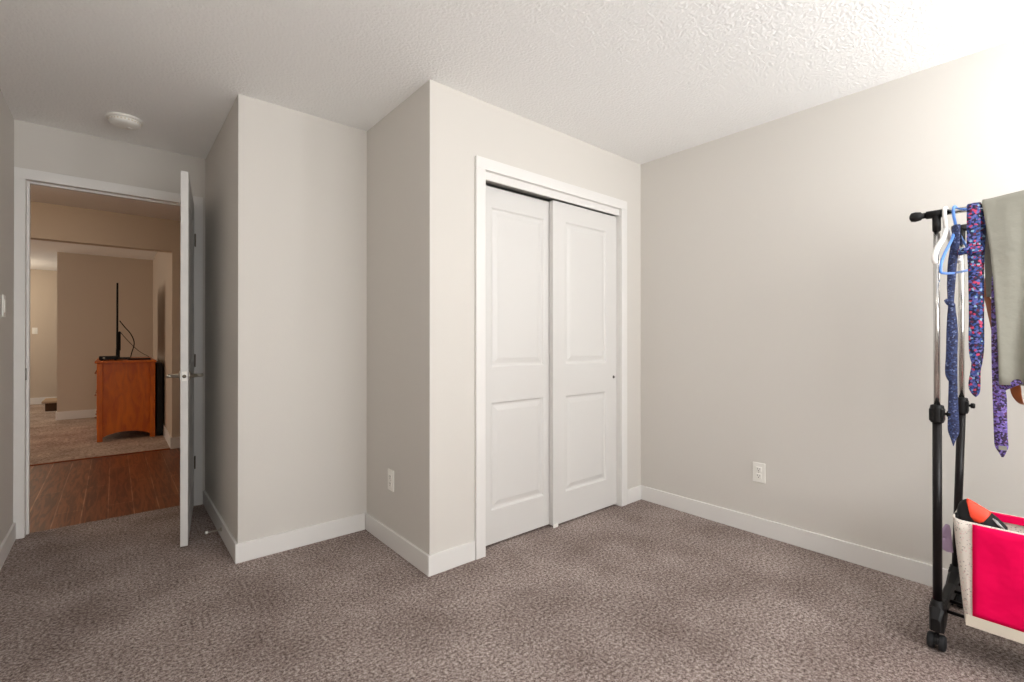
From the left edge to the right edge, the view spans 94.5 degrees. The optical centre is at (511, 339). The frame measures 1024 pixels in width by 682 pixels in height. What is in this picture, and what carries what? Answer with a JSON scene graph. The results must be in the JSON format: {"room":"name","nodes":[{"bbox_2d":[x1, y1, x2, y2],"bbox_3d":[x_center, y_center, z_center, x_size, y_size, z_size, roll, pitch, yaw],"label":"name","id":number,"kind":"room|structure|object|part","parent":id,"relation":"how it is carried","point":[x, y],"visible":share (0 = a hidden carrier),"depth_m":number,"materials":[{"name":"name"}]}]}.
{"room":"bedroom","nodes":[
{"label":"bedroom","id":0,"kind":"room"},
{"bbox_2d":[0,89,13,544],"bbox_3d":[-1.209,-0.065,0.650,0.120,2.440,5.390,0,0,-40],"label":"wall","id":1,"kind":"structure","parent":0,"point":[6,118],"depth_m":2.57,"materials":[{"name":"grey paint"}]},
{"bbox_2d":[2,295,5,316],"bbox_3d":[-2.671,-0.175,2.491,0.010,0.116,0.072,0,0,-40],"label":"light switch","id":2,"kind":"object","parent":1,"relation":"attached to","point":[3,296],"visible":1,"depth_m":2.47,"materials":[{"name":"white plastic"}]},
{"bbox_2d":[0,523,15,569],"bbox_3d":[-1.191,1.105,0.729,0.013,0.100,5.252,0,0,-40],"label":"baseboard","id":3,"kind":"structure","parent":1,"relation":"attached to","point":[6,545],"depth_m":2.53,"materials":[{"name":"white wood"}]},
{"bbox_2d":[30,269,56,397],"bbox_3d":[-9.154,-0.046,8.178,4.700,2.440,0.100,0,0,-40],"label":"wall","id":4,"kind":"structure","parent":0,"point":[43,283],"depth_m":8.63,"materials":[{"name":"beige paint"}]},
{"bbox_2d":[32,328,37,333],"bbox_3d":[-8.621,-0.155,8.555,0.072,0.116,0.010,0,0,-40],"label":"light switch","id":5,"kind":"object","parent":4,"relation":"attached to","point":[34,330],"visible":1,"depth_m":8.55,"materials":[{"name":"white plastic"}]},
{"bbox_2d":[30,397,56,404],"bbox_3d":[-9.080,1.114,8.164,4.600,0.120,0.013,0,0,-40],"label":"baseboard","id":6,"kind":"structure","parent":4,"relation":"attached to","point":[33,401],"depth_m":8.57,"materials":[{"name":"white wood"}]},
{"bbox_2d":[30,201,171,252],"bbox_3d":[-5.339,-1.110,3.694,4.372,0.335,0.120,0,0,-40],"label":"wall header","id":7,"kind":"structure","parent":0,"point":[48,222],"depth_m":4.67,"materials":[{"name":"beige paint"}]},
{"bbox_2d":[57,252,152,411],"bbox_3d":[-6.211,-0.048,7.268,1.108,2.440,0.120,0,0,-40],"label":"wall","id":8,"kind":"structure","parent":0,"point":[86,284],"depth_m":7.12,"materials":[{"name":"beige paint"}]},
{"bbox_2d":[56,409,96,419],"bbox_3d":[-6.217,1.112,7.252,1.108,0.120,0.133,0,0,-40],"label":"baseboard","id":9,"kind":"structure","parent":8,"relation":"attached to","point":[64,415],"depth_m":6.99,"materials":[{"name":"white wood"}]},
{"bbox_2d":[14,120,204,489],"bbox_3d":[-1.852,-0.057,3.707,3.068,2.440,0.120,0,0,-40],"label":"wall","id":10,"kind":"structure","parent":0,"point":[36,147],"depth_m":3.02,"materials":[{"name":"grey paint"}]},
{"bbox_2d":[13,167,202,538],"bbox_3d":[-2.575,0.080,3.089,0.924,2.162,0.136,0,0,-40],"label":"door frame","id":11,"kind":"structure","parent":10,"relation":"attached to","point":[20,174],"depth_m":2.82,"materials":[{"name":"white wood"}]},
{"bbox_2d":[166,171,203,546],"bbox_3d":[-2.026,0.107,2.961,0.179,2.080,0.804,0,0,-32],"label":"door","id":12,"kind":"structure","parent":11,"relation":"attached to","point":[186,375],"depth_m":2.63,"materials":[{"name":"white paint"}]},
{"bbox_3d":[-1.916,0.205,2.684,0.072,0.056,0.138,0,0,-32],"label":"lever handle","id":13,"kind":"part","parent":12,"relation":"part of","materials":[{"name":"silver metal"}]},
{"bbox_3d":[-1.817,0.205,2.626,0.023,0.053,0.002,0,0,-32],"label":"latch plate","id":14,"kind":"part","parent":12,"relation":"part of","materials":[{"name":"silver metal"}]},
{"bbox_3d":[-2.025,0.107,2.960,0.035,2.080,0.785,0,0,-32],"label":"panel","id":15,"kind":"part","parent":12,"relation":"part of","materials":[{"name":"white paint"}]},
{"bbox_3d":[-1.825,0.205,2.740,0.072,0.056,0.138,0,0,-32],"label":"lever handle","id":16,"kind":"part","parent":12,"relation":"part of","materials":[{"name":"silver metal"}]},
{"bbox_2d":[153,220,180,436],"bbox_3d":[-3.949,-0.049,7.013,2.028,2.440,3.420,0,0,-40],"label":"wall","id":17,"kind":"structure","parent":0,"point":[166,266],"depth_m":5.29,"materials":[{"name":"beige paint"}]},
{"bbox_2d":[163,424,179,448],"bbox_3d":[-3.953,1.111,6.911,1.921,0.120,3.300,0,0,-40],"label":"baseboard","id":18,"kind":"structure","parent":17,"relation":"attached to","point":[173,442],"depth_m":5.07,"materials":[{"name":"white"}]},
{"bbox_2d":[205,94,366,542],"bbox_3d":[-1.534,-0.059,3.134,0.695,2.440,1.167,0,0,-40],"label":"wall","id":19,"kind":"structure","parent":0,"point":[286,188],"depth_m":2.68,"materials":[{"name":"grey paint"}]},
{"bbox_2d":[205,527,221,533],"bbox_3d":[-1.722,1.105,2.730,0.082,0.022,0.022,0,0,-40],"label":"door stop","id":20,"kind":"object","parent":19,"relation":"attached to","point":[206,532],"visible":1,"depth_m":2.73,"materials":[{"name":"silver metal"}]},
{"bbox_2d":[203,490,364,563],"bbox_3d":[-1.534,1.111,3.111,0.695,0.100,1.162,0,0,-40],"label":"baseboard","id":21,"kind":"structure","parent":19,"relation":"attached to","point":[264,546],"depth_m":2.66,"materials":[{"name":"white wood"}]},
{"bbox_2d":[367,80,640,554],"bbox_3d":[-0.015,-0.058,3.231,1.757,2.440,0.879,0,0,-40],"label":"wall","id":22,"kind":"structure","parent":0,"point":[421,155],"depth_m":2.50,"materials":[{"name":"grey paint"}]},
{"bbox_2d":[388,468,393,491],"bbox_3d":[-0.678,0.786,2.645,0.010,0.116,0.072,0,0,-40],"label":"wall outlet","id":23,"kind":"object","parent":22,"relation":"attached to","point":[390,472],"visible":1,"depth_m":2.63,"materials":[{"name":"white plastic"}]},
{"bbox_2d":[366,485,641,576],"bbox_3d":[0.027,1.112,3.168,1.770,0.100,0.759,0,0,-40],"label":"baseboard","id":24,"kind":"structure","parent":22,"relation":"attached to","point":[430,565],"depth_m":2.46,"materials":[{"name":"white"}]},
{"bbox_2d":[486,186,548,545],"bbox_3d":[0.020,0.146,2.793,0.576,2.005,0.032,0,0,-40],"label":"door","id":25,"kind":"structure","parent":22,"relation":"in","point":[517,225],"depth_m":2.78,"materials":[{"name":"white paint"}]},
{"bbox_2d":[486,180,614,215],"bbox_3d":[0.261,-0.887,2.974,1.178,0.028,0.080,0,0,-40],"label":"track","id":26,"kind":"object","parent":22,"relation":"attached to","point":[487,182],"visible":0.29,"depth_m":2.87,"materials":[{"name":"grey metal"}]},
{"bbox_2d":[475,155,626,559],"bbox_3d":[0.269,0.096,2.962,1.304,2.131,0.136,0,0,-40],"label":"door frame","id":27,"kind":"structure","parent":22,"relation":"attached to","point":[482,164],"depth_m":2.71,"materials":[{"name":"white wood"}]},
{"bbox_2d":[549,200,616,525],"bbox_3d":[0.483,0.145,3.132,0.627,2.008,0.034,0,0,-40],"label":"door","id":28,"kind":"structure","parent":22,"relation":"in","point":[582,242],"depth_m":3.09,"materials":[{"name":"white paint"}]},
{"bbox_2d":[0,404,1023,681],"bbox_3d":[-3.863,1.188,3.792,7.165,0.050,13.620,0,0,-40],"label":"floor","id":29,"kind":"structure","parent":0,"point":[641,590],"depth_m":2.07,"materials":[{"name":"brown carpet"}]},
{"bbox_2d":[41,398,56,410],"bbox_3d":[-7.528,1.091,8.105,0.700,0.165,0.600,0,0,-40],"label":"step","id":30,"kind":"structure","parent":29,"relation":"on","point":[50,403],"depth_m":7.75,"materials":[{"name":"brown wood"}]},
{"bbox_2d":[30,448,169,465],"bbox_3d":[-5.317,1.162,3.652,4.358,0.010,0.027,0,0,-40],"label":"threshold strip","id":31,"kind":"object","parent":29,"relation":"on","point":[165,448],"visible":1,"depth_m":4.67,"materials":[{"name":"brown wood"}]},
{"bbox_2d":[94,357,155,441],"bbox_3d":[-4.932,0.708,6.036,0.563,0.922,1.390,0,0,-40],"label":"dresser","id":32,"kind":"object","parent":29,"relation":"on","point":[125,391],"visible":0.93,"depth_m":5.54,"materials":[{"name":"brown wood"}]},
{"bbox_3d":[-4.691,0.720,5.389,0.050,0.894,0.050,0,0,-40],"label":"leg","id":33,"kind":"part","parent":32,"relation":"part of","materials":[{"name":"brown wood"}]},
{"bbox_2d":[99,356,117,360],"bbox_3d":[-4.721,0.221,5.543,0.170,0.050,0.198,0,0,-40],"label":"cable box","id":34,"kind":"object","parent":32,"relation":"on","point":[101,358],"visible":0.98,"depth_m":5.47,"materials":[{"name":"black plastic"}]},
{"bbox_2d":[116,283,129,359],"bbox_3d":[-4.977,-0.206,5.981,0.250,0.905,1.200,0,0,-40],"label":"television","id":35,"kind":"object","parent":32,"relation":"on","point":[118,334],"visible":0.7,"depth_m":5.52,"materials":[{"name":"black plastic"}]},
{"bbox_2d":[120,321,134,356],"bbox_3d":[-4.788,-0.006,5.890,0.157,0.457,0.059,0,0,1],"label":"power cable","id":36,"kind":"object","parent":35,"relation":"hanging from","point":[120,321],"visible":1,"depth_m":5.89,"materials":[{"name":"black plastic"}]},
{"bbox_3d":[-4.514,0.698,5.551,0.428,0.849,0.018,0,0,-40],"label":"panel","id":37,"kind":"part","parent":32,"relation":"part of","materials":[{"name":"brown wood"}]},
{"bbox_3d":[-4.325,0.721,5.697,0.050,0.894,0.050,0,0,-40],"label":"leg","id":38,"kind":"part","parent":32,"relation":"part of","materials":[{"name":"brown wood"}]},
{"bbox_2d":[155,361,162,435],"bbox_3d":[-4.513,0.729,6.031,0.060,0.880,0.756,0,0,-40],"label":"speaker box","id":39,"kind":"object","parent":29,"relation":"on","point":[158,365],"visible":0.87,"depth_m":5.75,"materials":[{"name":"black plastic"}]},
{"bbox_2d":[157,366,161,432],"bbox_3d":[-4.272,0.723,5.744,0.050,0.810,0.007,0,0,-40],"label":"grille","id":40,"kind":"object","parent":39,"relation":"attached to","point":[159,368],"depth_m":5.74,"materials":[{"name":"black rubber"}]},
{"bbox_2d":[909,204,982,651],"bbox_3d":[2.132,0.332,1.479,0.506,1.651,1.308,0,0,-40],"label":"clothes rack","id":41,"kind":"object","parent":29,"relation":"on","point":[941,601],"visible":0.87,"depth_m":1.78,"materials":[{"name":"black metal"}]},
{"bbox_3d":[1.603,-0.073,1.787,0.020,0.742,0.020,0,0,-40],"label":"post","id":42,"kind":"part","parent":41,"relation":"part of","materials":[{"name":"silver metal"}]},
{"bbox_3d":[1.603,0.663,1.785,0.028,0.750,0.028,0,0,-40],"label":"post","id":43,"kind":"part","parent":41,"relation":"part of","materials":[{"name":"black metal"}]},
{"bbox_2d":[929,597,945,615],"bbox_3d":[1.603,1.004,1.784,0.048,0.048,0.047,0,0,-40],"label":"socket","id":44,"kind":"object","parent":41,"relation":"attached to","point":[937,607],"depth_m":1.77,"materials":[{"name":"black plastic"}]},
{"bbox_2d":[931,206,961,263],"bbox_3d":[1.634,-0.382,1.779,0.355,0.229,0.018,0,0,-36],"label":"clothes hanger","id":45,"kind":"object","parent":41,"relation":"hanging from","point":[946,234],"visible":0.79,"depth_m":1.75,"materials":[{"name":"white plastic"}]},
{"bbox_2d":[939,205,967,274],"bbox_3d":[1.662,-0.363,1.763,0.338,0.263,0.010,0,0,-31],"label":"clothes hanger","id":46,"kind":"object","parent":41,"relation":"hanging from","point":[954,206],"visible":0.73,"depth_m":1.73,"materials":[{"name":"blue plastic"}]},
{"bbox_2d":[944,224,962,445],"bbox_3d":[1.628,-0.015,1.747,0.047,0.816,0.047,0,0,-40],"label":"necktie","id":47,"kind":"object","parent":46,"relation":"hanging from","point":[951,362],"visible":0.99,"depth_m":1.74,"materials":[{"name":"blue fabric"}]},
{"bbox_3d":[1.627,0.135,1.746,0.004,0.517,0.033,0,0,-40],"label":"tail blade","id":48,"kind":"part","parent":47,"relation":"part of","materials":[{"name":"blue fabric"}]},
{"bbox_3d":[1.632,-0.133,1.750,0.038,0.580,0.046,0,0,-40],"label":"blade","id":49,"kind":"part","parent":47,"relation":"part of","materials":[{"name":"blue fabric"}]},
{"bbox_2d":[948,564,958,573],"bbox_3d":[1.927,1.005,2.057,0.048,0.048,0.047,0,0,-40],"label":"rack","id":50,"kind":"object","parent":41,"relation":"attached to","point":[953,568],"depth_m":2.05,"materials":[{"name":"black plastic"}]},
{"bbox_3d":[2.015,1.035,1.379,0.013,0.012,1.150,0,0,-40],"label":"shelf rod","id":51,"kind":"part","parent":41,"relation":"part of","materials":[{"name":"black metal"}]},
{"bbox_3d":[2.095,1.035,1.447,0.013,0.012,1.150,0,0,-40],"label":"shelf rod","id":52,"kind":"part","parent":41,"relation":"part of","materials":[{"name":"black metal"}]},
{"bbox_3d":[1.919,0.664,2.034,0.028,0.752,0.077,0,0,19],"label":"post","id":53,"kind":"part","parent":41,"relation":"part of","materials":[{"name":"black metal"}]},
{"bbox_3d":[1.911,-0.072,2.013,0.021,0.742,0.021,0,0,-40],"label":"post","id":54,"kind":"part","parent":41,"relation":"part of","materials":[{"name":"silver metal"}]},
{"bbox_3d":[1.973,-0.475,1.348,0.021,0.021,1.190,0,0,-40],"label":"rail","id":55,"kind":"part","parent":41,"relation":"part of","materials":[{"name":"silver metal"}]},
{"bbox_2d":[957,202,985,396],"bbox_3d":[1.652,-0.143,1.702,0.074,0.702,0.071,0,0,-40],"label":"necktie","id":56,"kind":"object","parent":41,"relation":"hanging from","point":[976,225],"visible":0.98,"depth_m":1.70,"materials":[{"name":"fabric"}]},
{"bbox_3d":[1.670,-0.192,1.706,0.041,0.603,0.042,0,0,-40],"label":"blade","id":57,"kind":"part","parent":56,"relation":"part of","materials":[{"name":"fabric"}]},
{"bbox_3d":[1.681,-0.133,1.710,0.013,0.683,0.047,0,0,-40],"label":"blade","id":58,"kind":"part","parent":56,"relation":"part of","materials":[{"name":"fabric"}]},
{"bbox_2d":[942,510,1023,643],"bbox_3d":[1.847,0.840,1.614,0.232,0.376,0.579,0,0,-40],"label":"storage bin","id":59,"kind":"object","parent":41,"relation":"on","point":[990,559],"visible":0.9,"depth_m":1.66,"materials":[{"name":"pink fabric"}]},
{"bbox_2d":[954,498,1007,529],"bbox_3d":[1.722,0.654,1.738,0.090,0.132,0.139,0,0,-40],"label":"shoe","id":60,"kind":"object","parent":59,"relation":"in","point":[968,510],"visible":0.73,"depth_m":1.72,"materials":[{"name":"black rubber"}]},
{"bbox_3d":[1.695,0.626,1.720,0.025,0.076,0.065,0,0,-40],"label":"orange panel","id":61,"kind":"part","parent":60,"relation":"part of","materials":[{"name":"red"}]},
{"bbox_3d":[1.783,0.823,1.518,0.010,0.327,0.445,0,0,-40],"label":"pink panel","id":62,"kind":"part","parent":59,"relation":"part of","materials":[{"name":"pink fabric"}]},
{"bbox_2d":[982,190,1023,385],"bbox_3d":[1.770,-0.178,1.596,0.096,0.670,0.268,0,0,-40],"label":"hanging clothes","id":63,"kind":"object","parent":41,"relation":"hanging from","point":[1003,214],"visible":0.99,"depth_m":1.63,"materials":[{"name":"grey fabric"}]},
{"bbox_2d":[984,279,1023,404],"bbox_3d":[1.769,-0.084,1.654,0.047,0.625,0.183,0,0,-40],"label":"belt","id":64,"kind":"object","parent":63,"relation":"hanging from","point":[1016,392],"visible":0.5,"depth_m":1.67,"materials":[{"name":"brown leather"}]},
{"bbox_2d":[991,276,1022,456],"bbox_3d":[1.730,-0.041,1.628,0.041,0.900,0.114,0,0,-40],"label":"necktie","id":65,"kind":"object","parent":41,"relation":"hanging from","point":[999,394],"visible":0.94,"depth_m":1.65,"materials":[{"name":"purple fabric"}]},
{"bbox_3d":[1.710,-0.041,1.659,0.031,0.900,0.042,0,0,-40],"label":"blade","id":66,"kind":"part","parent":65,"relation":"part of","materials":[{"name":"purple fabric"}]},
{"bbox_2d":[0,0,1023,270],"bbox_3d":[-3.863,-1.307,3.798,7.165,0.060,13.620,0,0,-40],"label":"ceiling","id":67,"kind":"structure","parent":0,"point":[640,82],"depth_m":2.17,"materials":[{"name":"white paint"}]},
{"bbox_2d":[105,112,143,129],"bbox_3d":[-2.245,-1.255,2.747,0.172,0.048,0.172,0,0,-40],"label":"smoke detector","id":68,"kind":"object","parent":67,"relation":"attached to","point":[120,120],"visible":1,"depth_m":2.71,"materials":[{"name":"white plastic"}]},
{"bbox_2d":[641,37,1023,568],"bbox_3d":[1.811,-0.060,2.516,0.120,2.440,4.364,0,0,-40],"label":"wall","id":69,"kind":"structure","parent":0,"point":[787,275],"depth_m":2.55,"materials":[{"name":"grey paint"}]},
{"bbox_2d":[753,462,764,482],"bbox_3d":[1.470,0.793,2.819,0.010,0.116,0.072,0,0,-40],"label":"wall outlet","id":70,"kind":"object","parent":69,"relation":"attached to","point":[758,468],"visible":1,"depth_m":2.81,"materials":[{"name":"white plastic"}]},
{"bbox_2d":[641,485,947,589],"bbox_3d":[2.015,1.109,2.167,0.013,0.100,3.331,0,0,-40],"label":"baseboard","id":71,"kind":"structure","parent":69,"relation":"attached to","point":[906,568],"depth_m":2.62,"materials":[{"name":"white wood"}]}
]}

